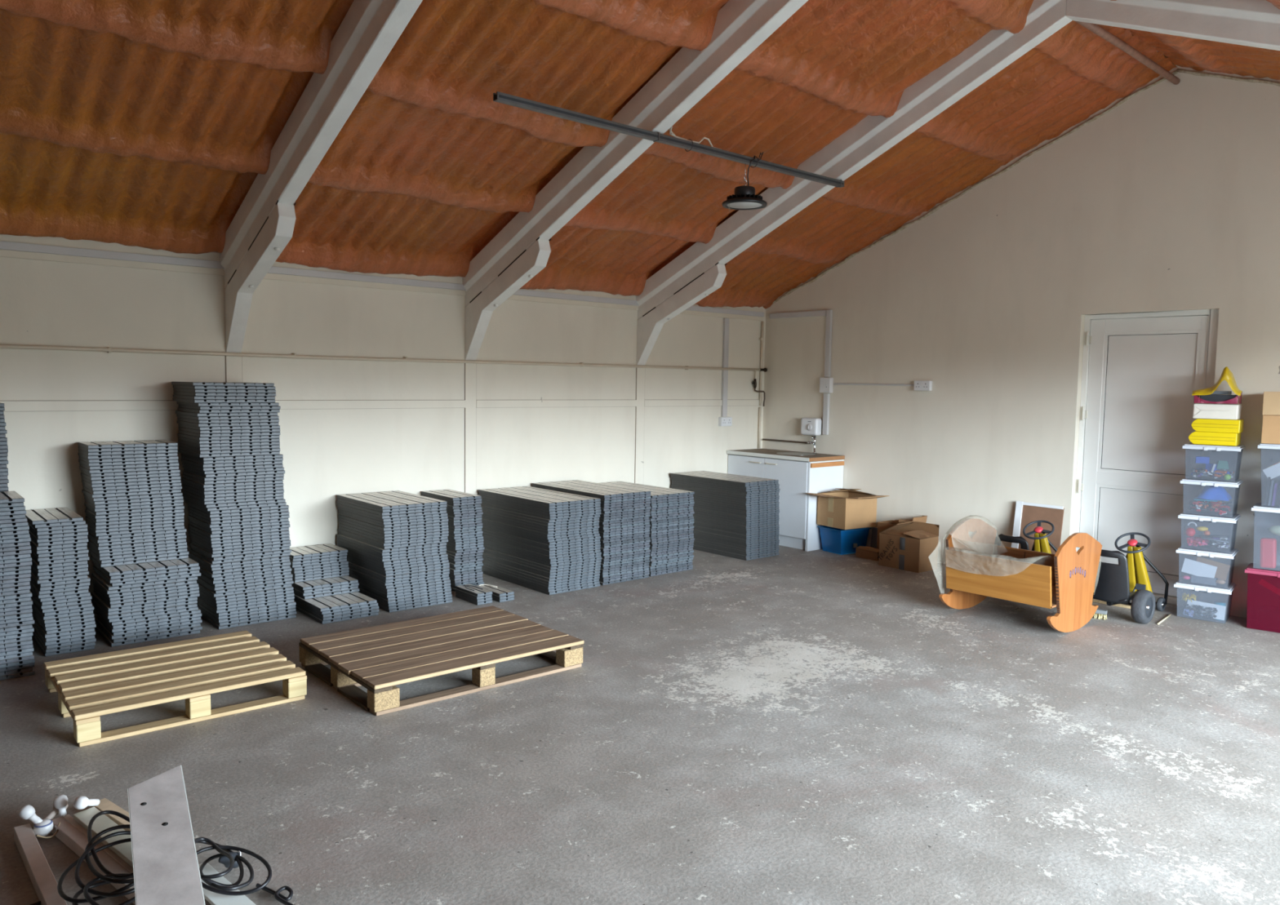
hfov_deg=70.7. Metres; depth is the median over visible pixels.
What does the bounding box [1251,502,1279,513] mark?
storage box
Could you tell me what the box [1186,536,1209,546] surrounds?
toys
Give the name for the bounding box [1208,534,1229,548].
toys
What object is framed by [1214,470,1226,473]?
plank
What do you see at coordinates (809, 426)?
water heater
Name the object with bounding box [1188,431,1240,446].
case
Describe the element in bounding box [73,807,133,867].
board
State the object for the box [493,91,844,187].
rail
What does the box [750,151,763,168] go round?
cable tie
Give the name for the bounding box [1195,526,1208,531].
duck
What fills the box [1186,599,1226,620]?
card
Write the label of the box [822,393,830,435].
trunking
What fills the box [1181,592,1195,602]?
tassel
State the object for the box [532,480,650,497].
floor panel
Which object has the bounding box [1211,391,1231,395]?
case
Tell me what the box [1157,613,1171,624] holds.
cane
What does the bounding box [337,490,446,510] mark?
floor panel
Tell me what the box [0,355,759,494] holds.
trim
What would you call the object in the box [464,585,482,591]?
cord
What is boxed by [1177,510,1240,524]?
storage box
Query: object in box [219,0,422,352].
roof beam
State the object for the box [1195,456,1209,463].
crate
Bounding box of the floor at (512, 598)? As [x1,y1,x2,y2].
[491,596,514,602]
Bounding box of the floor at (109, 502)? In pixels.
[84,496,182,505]
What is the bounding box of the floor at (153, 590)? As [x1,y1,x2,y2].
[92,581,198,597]
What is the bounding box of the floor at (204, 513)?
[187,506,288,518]
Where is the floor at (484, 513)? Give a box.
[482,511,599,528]
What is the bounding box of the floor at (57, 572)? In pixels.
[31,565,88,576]
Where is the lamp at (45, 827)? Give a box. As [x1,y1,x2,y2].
[33,818,53,837]
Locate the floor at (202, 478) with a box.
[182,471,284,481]
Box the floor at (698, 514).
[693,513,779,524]
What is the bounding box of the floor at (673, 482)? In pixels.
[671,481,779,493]
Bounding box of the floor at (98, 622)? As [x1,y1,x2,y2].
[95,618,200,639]
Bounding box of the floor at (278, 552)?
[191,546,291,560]
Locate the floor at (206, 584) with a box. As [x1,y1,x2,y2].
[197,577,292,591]
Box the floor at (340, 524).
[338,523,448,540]
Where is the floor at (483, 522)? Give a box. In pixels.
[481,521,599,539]
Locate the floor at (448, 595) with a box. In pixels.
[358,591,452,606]
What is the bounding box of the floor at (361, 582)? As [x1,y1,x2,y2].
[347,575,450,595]
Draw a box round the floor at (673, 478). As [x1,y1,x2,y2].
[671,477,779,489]
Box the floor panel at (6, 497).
[0,491,24,503]
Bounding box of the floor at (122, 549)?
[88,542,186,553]
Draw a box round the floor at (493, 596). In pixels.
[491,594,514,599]
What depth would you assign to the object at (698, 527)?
8.34 m
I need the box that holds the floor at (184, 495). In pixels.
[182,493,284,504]
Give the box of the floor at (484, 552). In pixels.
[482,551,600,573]
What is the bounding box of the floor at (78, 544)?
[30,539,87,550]
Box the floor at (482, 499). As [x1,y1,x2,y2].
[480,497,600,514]
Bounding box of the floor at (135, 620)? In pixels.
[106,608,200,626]
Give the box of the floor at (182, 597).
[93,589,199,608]
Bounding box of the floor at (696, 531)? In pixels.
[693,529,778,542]
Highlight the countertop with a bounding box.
[726,448,844,462]
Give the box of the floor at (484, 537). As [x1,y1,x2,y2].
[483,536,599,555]
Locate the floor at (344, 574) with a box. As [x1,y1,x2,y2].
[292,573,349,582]
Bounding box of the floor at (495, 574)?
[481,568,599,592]
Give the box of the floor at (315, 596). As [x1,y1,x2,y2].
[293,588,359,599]
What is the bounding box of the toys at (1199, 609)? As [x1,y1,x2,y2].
[1182,603,1217,619]
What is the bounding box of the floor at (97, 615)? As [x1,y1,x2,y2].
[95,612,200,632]
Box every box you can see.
[805,488,889,529]
[855,546,879,560]
[876,514,927,549]
[877,519,939,573]
[1173,577,1236,595]
[1175,543,1238,559]
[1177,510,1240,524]
[1180,476,1243,488]
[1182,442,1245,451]
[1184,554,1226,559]
[1244,563,1279,633]
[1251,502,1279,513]
[1257,443,1279,449]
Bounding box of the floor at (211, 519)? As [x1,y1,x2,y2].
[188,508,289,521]
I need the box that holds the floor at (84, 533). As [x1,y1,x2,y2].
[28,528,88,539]
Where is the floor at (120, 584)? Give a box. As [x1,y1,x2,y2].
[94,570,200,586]
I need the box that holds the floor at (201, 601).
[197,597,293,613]
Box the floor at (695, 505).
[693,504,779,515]
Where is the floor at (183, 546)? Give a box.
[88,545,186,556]
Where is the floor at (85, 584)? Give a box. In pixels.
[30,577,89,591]
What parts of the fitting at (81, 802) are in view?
stem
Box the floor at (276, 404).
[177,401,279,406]
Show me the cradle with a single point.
(1064, 580)
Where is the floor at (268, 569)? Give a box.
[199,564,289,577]
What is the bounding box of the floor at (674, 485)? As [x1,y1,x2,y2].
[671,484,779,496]
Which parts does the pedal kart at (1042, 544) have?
seat, nose panel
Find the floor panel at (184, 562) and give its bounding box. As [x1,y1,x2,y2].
[92,557,198,576]
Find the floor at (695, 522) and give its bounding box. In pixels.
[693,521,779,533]
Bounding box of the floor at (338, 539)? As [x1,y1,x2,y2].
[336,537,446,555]
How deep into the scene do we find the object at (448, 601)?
6.29 m
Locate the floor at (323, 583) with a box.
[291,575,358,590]
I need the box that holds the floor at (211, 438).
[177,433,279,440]
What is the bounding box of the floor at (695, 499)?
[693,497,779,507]
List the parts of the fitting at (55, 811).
stem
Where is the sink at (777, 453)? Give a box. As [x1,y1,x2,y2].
[776,452,814,455]
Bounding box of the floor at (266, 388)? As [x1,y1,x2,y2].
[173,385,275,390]
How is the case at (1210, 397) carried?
on the parcel
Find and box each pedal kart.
[993,520,1057,555]
[1093,532,1168,623]
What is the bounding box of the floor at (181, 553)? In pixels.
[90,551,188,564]
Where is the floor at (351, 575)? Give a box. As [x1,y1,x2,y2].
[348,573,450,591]
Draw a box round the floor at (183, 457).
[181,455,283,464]
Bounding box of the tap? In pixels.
[807,435,816,453]
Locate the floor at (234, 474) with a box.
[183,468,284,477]
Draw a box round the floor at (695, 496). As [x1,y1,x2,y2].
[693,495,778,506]
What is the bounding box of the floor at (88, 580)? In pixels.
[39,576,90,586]
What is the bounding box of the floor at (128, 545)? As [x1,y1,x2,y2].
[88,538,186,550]
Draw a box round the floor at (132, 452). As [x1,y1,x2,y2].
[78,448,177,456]
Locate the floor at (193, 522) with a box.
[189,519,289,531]
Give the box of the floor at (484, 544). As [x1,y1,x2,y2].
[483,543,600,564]
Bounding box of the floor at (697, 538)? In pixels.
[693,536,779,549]
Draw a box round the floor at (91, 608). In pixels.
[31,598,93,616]
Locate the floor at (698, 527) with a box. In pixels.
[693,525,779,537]
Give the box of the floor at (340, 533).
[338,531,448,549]
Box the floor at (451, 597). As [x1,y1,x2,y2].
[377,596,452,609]
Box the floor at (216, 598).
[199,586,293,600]
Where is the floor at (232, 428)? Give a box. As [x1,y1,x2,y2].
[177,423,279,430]
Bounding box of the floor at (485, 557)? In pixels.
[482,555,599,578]
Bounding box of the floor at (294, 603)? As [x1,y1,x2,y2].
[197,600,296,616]
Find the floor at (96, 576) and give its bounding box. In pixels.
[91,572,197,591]
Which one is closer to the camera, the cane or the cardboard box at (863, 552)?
the cane
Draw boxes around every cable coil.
[57,810,135,904]
[194,837,293,904]
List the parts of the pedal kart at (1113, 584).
seat, frame, nose panel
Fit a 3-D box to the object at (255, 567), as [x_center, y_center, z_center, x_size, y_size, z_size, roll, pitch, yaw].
[-2.652,0.725,5.983,0.483,0.021,0.500,-3,6,-41]
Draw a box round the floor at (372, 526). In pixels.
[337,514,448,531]
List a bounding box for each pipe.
[0,344,767,372]
[757,321,764,448]
[762,438,807,444]
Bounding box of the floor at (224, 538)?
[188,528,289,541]
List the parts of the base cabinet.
door, door, panel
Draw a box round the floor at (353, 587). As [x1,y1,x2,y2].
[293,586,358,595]
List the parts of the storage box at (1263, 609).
lid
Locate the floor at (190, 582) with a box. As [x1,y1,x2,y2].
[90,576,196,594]
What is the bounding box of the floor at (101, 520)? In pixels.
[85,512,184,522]
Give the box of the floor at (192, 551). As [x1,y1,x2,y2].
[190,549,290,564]
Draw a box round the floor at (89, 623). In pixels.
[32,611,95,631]
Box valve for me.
[751,370,765,406]
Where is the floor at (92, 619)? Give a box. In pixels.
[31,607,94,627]
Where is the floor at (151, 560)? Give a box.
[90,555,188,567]
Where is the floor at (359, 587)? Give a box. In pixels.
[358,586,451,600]
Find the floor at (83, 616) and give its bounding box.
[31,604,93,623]
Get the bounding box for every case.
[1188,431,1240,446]
[1191,418,1244,433]
[1200,394,1237,402]
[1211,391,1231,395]
[1259,537,1276,568]
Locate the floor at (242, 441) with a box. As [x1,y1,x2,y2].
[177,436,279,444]
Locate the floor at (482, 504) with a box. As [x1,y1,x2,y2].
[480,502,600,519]
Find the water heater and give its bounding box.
[800,417,822,435]
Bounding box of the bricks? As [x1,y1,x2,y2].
[1191,467,1234,478]
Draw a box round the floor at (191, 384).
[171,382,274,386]
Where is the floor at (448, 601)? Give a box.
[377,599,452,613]
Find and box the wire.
[35,822,60,838]
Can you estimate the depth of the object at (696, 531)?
8.34 m
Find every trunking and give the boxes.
[721,318,728,417]
[769,310,826,319]
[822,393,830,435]
[824,310,832,377]
[833,383,914,386]
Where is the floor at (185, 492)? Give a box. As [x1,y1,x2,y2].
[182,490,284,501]
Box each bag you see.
[1191,366,1244,404]
[1195,485,1232,501]
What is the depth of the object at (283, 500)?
5.74 m
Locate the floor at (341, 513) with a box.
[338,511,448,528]
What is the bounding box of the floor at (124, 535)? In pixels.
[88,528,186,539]
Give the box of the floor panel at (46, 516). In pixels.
[25,506,83,524]
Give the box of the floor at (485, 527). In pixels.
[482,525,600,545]
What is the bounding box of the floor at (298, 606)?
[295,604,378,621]
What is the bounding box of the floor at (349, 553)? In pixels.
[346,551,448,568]
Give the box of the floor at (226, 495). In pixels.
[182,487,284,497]
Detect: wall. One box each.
[0,257,765,625]
[762,53,1279,617]
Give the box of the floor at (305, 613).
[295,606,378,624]
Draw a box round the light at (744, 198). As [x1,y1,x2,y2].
[721,155,767,211]
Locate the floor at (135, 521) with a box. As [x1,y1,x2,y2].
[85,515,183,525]
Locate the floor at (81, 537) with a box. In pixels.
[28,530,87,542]
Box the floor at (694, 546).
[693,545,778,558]
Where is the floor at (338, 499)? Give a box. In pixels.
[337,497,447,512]
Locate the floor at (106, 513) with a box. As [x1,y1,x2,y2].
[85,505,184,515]
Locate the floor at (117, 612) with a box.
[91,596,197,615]
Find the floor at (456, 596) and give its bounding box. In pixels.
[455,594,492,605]
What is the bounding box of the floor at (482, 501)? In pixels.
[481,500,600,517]
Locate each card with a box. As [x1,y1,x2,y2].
[1181,558,1217,577]
[1182,608,1194,617]
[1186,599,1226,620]
[1195,555,1230,580]
[1262,462,1279,479]
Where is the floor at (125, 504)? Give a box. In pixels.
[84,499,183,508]
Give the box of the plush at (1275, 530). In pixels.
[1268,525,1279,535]
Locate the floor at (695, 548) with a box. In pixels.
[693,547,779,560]
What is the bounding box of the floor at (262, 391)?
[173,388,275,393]
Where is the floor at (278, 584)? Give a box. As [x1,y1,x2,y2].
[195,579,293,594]
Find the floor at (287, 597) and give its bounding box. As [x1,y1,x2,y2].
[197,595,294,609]
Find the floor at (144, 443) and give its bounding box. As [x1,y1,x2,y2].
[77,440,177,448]
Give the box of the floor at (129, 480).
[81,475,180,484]
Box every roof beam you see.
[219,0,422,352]
[462,0,808,360]
[635,0,1279,365]
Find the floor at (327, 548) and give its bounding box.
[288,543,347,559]
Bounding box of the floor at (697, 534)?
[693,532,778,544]
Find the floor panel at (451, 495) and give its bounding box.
[421,489,480,501]
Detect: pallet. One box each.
[43,630,306,746]
[298,605,584,715]
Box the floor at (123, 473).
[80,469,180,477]
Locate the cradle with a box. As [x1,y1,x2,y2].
[938,518,1102,632]
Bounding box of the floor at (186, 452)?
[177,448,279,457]
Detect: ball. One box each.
[1185,527,1195,536]
[1203,530,1210,535]
[1223,474,1231,479]
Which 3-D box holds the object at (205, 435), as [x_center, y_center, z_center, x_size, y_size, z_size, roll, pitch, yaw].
[-2.679,-0.131,5.878,0.483,0.021,0.500,-3,6,-41]
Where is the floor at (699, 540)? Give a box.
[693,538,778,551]
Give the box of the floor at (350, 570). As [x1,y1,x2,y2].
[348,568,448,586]
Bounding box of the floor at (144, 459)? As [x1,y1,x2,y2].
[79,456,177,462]
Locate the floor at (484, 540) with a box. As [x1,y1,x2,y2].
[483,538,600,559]
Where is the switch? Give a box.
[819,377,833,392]
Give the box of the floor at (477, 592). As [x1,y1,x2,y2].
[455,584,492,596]
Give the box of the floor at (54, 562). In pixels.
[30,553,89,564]
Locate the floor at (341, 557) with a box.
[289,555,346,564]
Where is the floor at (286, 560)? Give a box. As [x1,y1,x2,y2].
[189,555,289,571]
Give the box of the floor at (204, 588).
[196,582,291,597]
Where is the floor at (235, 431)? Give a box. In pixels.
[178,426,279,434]
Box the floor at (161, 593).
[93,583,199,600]
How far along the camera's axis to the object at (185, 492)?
5.73 m
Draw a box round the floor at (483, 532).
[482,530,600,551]
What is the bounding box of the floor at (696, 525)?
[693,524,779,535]
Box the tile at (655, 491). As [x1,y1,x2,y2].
[600,481,694,497]
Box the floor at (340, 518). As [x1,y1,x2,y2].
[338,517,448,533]
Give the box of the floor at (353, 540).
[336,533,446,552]
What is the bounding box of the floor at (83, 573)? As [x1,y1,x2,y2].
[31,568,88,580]
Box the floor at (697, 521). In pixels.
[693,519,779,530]
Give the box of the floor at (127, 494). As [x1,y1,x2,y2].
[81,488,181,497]
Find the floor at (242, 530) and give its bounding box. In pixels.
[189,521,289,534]
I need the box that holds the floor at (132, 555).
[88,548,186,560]
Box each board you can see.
[13,823,67,904]
[51,814,135,904]
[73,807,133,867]
[90,798,130,831]
[127,764,205,904]
[198,862,256,904]
[1011,501,1064,554]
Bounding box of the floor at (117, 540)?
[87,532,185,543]
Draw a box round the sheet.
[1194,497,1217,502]
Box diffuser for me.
[726,202,762,208]
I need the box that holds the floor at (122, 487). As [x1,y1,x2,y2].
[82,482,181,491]
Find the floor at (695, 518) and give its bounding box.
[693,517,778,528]
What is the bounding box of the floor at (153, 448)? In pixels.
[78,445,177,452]
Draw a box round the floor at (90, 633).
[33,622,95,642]
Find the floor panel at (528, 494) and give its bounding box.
[478,486,600,506]
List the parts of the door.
panel, panel, sill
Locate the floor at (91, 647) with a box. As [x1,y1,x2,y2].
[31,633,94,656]
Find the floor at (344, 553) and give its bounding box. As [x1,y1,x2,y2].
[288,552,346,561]
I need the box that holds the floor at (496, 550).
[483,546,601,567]
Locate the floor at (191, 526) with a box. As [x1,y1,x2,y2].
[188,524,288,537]
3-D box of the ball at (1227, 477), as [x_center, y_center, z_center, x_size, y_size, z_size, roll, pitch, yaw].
[4.040,0.169,6.202,0.043,0.044,0.042,5,6,39]
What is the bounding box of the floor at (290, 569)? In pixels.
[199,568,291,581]
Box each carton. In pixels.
[1191,574,1217,585]
[1261,391,1279,444]
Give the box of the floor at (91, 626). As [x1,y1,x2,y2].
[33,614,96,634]
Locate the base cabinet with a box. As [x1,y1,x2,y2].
[728,454,844,551]
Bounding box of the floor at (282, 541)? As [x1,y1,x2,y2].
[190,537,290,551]
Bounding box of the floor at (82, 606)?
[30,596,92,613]
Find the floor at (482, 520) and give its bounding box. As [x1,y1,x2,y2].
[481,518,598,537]
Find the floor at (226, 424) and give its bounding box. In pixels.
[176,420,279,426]
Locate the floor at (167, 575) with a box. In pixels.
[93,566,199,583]
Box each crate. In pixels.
[817,525,871,555]
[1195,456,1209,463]
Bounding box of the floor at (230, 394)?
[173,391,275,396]
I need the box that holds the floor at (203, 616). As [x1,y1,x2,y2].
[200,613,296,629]
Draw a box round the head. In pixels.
[1092,608,1107,620]
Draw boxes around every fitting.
[18,804,53,837]
[44,804,68,819]
[53,795,67,817]
[73,795,99,809]
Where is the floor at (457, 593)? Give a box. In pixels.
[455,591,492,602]
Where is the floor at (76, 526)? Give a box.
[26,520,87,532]
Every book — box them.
[1264,477,1272,505]
[1267,479,1275,506]
[1271,481,1279,506]
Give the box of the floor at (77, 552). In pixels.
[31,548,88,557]
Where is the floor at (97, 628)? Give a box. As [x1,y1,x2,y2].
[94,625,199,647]
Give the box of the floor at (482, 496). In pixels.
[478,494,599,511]
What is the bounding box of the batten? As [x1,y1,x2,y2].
[1092,599,1130,608]
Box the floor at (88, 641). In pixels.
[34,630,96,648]
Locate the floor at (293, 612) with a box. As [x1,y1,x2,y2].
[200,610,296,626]
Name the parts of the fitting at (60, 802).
stem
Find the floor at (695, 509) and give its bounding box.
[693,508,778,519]
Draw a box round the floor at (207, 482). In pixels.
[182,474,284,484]
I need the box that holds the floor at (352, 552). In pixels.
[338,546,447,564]
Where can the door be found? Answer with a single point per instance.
(1140, 374)
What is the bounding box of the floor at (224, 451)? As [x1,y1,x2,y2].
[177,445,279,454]
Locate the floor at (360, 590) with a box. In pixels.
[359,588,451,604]
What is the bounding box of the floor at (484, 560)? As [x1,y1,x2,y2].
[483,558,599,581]
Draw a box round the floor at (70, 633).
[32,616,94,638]
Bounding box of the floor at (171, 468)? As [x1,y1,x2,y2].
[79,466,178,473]
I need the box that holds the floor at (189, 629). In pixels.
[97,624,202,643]
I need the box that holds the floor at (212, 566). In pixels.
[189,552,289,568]
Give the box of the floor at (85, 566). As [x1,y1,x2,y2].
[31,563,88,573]
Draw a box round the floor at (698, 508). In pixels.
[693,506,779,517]
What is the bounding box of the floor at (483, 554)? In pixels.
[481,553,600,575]
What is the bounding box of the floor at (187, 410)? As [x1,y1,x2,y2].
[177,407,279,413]
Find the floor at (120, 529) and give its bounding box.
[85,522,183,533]
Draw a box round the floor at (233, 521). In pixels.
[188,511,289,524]
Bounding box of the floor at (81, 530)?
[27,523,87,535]
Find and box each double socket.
[718,417,732,426]
[913,380,932,391]
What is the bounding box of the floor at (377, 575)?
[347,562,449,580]
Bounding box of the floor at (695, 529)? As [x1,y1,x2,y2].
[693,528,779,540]
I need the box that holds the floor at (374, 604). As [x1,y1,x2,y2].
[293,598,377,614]
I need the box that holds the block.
[1205,463,1217,471]
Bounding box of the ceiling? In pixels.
[0,0,1279,309]
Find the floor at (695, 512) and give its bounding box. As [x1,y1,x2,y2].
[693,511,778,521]
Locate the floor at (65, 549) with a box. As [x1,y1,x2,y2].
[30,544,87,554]
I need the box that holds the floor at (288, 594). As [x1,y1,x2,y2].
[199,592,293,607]
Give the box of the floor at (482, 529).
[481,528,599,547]
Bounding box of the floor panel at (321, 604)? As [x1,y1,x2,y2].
[293,591,377,612]
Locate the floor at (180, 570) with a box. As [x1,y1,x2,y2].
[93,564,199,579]
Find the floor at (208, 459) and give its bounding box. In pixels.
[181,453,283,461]
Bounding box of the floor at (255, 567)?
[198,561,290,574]
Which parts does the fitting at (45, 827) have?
stem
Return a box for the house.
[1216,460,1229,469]
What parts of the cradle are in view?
panel, panel, board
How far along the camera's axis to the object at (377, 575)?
6.29 m
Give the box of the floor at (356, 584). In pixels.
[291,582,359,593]
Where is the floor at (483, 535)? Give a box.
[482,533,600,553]
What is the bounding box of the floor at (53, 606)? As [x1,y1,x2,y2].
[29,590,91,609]
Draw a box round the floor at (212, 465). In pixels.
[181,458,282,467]
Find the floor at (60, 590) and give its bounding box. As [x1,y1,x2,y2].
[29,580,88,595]
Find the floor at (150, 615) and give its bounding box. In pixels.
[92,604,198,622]
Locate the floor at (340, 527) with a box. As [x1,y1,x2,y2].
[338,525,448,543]
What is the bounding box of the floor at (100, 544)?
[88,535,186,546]
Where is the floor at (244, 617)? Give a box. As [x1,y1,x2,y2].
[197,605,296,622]
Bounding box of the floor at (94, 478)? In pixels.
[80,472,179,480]
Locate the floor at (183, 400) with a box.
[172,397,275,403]
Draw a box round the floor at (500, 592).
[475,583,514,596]
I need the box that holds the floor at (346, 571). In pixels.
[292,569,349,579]
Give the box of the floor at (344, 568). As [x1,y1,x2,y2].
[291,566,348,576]
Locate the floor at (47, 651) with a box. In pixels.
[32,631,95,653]
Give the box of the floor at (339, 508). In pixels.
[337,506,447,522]
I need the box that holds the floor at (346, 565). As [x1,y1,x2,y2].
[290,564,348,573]
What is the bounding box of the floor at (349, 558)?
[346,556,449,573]
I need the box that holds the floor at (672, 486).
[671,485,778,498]
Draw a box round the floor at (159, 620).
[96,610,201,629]
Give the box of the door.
[1073,309,1218,606]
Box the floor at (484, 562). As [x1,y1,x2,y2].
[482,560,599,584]
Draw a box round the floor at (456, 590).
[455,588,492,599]
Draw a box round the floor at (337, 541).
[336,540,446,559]
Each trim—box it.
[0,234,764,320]
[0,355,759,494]
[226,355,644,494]
[772,68,1279,303]
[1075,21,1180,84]
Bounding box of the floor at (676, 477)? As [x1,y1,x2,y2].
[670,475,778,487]
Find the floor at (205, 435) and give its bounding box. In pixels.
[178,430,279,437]
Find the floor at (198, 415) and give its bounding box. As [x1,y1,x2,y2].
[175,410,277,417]
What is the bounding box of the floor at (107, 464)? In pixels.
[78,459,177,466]
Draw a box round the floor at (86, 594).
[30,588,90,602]
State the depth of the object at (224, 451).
5.70 m
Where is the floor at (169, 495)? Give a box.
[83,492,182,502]
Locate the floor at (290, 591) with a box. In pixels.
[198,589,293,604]
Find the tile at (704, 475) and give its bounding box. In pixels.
[670,471,778,484]
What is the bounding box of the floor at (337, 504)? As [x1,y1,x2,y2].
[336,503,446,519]
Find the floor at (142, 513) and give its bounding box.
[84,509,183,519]
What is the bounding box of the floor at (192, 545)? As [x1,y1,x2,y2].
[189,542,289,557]
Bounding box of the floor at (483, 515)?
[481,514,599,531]
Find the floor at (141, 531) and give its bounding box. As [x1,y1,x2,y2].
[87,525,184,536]
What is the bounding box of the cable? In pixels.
[669,125,720,149]
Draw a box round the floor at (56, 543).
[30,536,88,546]
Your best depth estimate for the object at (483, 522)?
6.91 m
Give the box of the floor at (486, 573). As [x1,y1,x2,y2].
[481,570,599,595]
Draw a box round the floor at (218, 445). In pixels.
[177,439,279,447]
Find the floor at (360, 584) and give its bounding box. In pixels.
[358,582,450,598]
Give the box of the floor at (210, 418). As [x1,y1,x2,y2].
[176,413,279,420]
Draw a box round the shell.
[1182,575,1190,579]
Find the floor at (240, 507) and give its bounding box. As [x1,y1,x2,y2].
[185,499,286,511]
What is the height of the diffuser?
0.009 m
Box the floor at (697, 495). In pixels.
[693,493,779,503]
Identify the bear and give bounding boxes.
[1215,579,1225,584]
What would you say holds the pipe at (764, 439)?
attached to the wall at (1168, 199)
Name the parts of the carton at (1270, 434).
lid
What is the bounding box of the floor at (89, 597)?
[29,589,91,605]
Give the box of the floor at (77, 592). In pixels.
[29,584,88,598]
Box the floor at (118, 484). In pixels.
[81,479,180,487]
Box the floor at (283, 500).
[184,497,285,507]
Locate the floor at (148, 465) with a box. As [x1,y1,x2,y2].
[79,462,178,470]
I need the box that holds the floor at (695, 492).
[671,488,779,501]
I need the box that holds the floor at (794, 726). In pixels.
[0,545,1279,904]
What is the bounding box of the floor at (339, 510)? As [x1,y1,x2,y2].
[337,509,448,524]
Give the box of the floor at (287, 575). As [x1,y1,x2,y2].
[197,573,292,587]
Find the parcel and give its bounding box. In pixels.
[1192,403,1241,419]
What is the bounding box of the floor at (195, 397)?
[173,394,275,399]
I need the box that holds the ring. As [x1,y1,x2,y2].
[1186,521,1196,526]
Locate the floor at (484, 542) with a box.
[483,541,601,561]
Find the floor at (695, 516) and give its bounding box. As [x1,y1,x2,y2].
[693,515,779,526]
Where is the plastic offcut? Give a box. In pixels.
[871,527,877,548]
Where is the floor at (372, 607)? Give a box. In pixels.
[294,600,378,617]
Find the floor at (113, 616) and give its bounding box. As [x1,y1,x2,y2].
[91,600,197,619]
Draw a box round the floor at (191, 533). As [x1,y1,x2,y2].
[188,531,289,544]
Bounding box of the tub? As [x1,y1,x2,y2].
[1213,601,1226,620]
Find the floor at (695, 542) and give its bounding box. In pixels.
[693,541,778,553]
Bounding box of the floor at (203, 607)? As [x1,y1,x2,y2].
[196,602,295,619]
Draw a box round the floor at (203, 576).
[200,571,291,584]
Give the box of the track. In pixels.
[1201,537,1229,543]
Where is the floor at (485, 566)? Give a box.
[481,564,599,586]
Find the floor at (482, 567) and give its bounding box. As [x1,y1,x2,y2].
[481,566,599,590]
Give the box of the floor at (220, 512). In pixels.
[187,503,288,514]
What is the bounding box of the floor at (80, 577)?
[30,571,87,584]
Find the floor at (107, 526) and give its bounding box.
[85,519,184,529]
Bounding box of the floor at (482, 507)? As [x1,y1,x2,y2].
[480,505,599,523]
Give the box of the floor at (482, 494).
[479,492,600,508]
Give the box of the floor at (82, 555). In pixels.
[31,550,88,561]
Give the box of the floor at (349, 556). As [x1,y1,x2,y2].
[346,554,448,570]
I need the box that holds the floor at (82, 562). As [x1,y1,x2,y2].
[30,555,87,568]
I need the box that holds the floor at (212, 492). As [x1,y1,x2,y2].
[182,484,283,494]
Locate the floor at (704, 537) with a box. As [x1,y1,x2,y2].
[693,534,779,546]
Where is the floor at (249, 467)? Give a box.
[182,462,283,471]

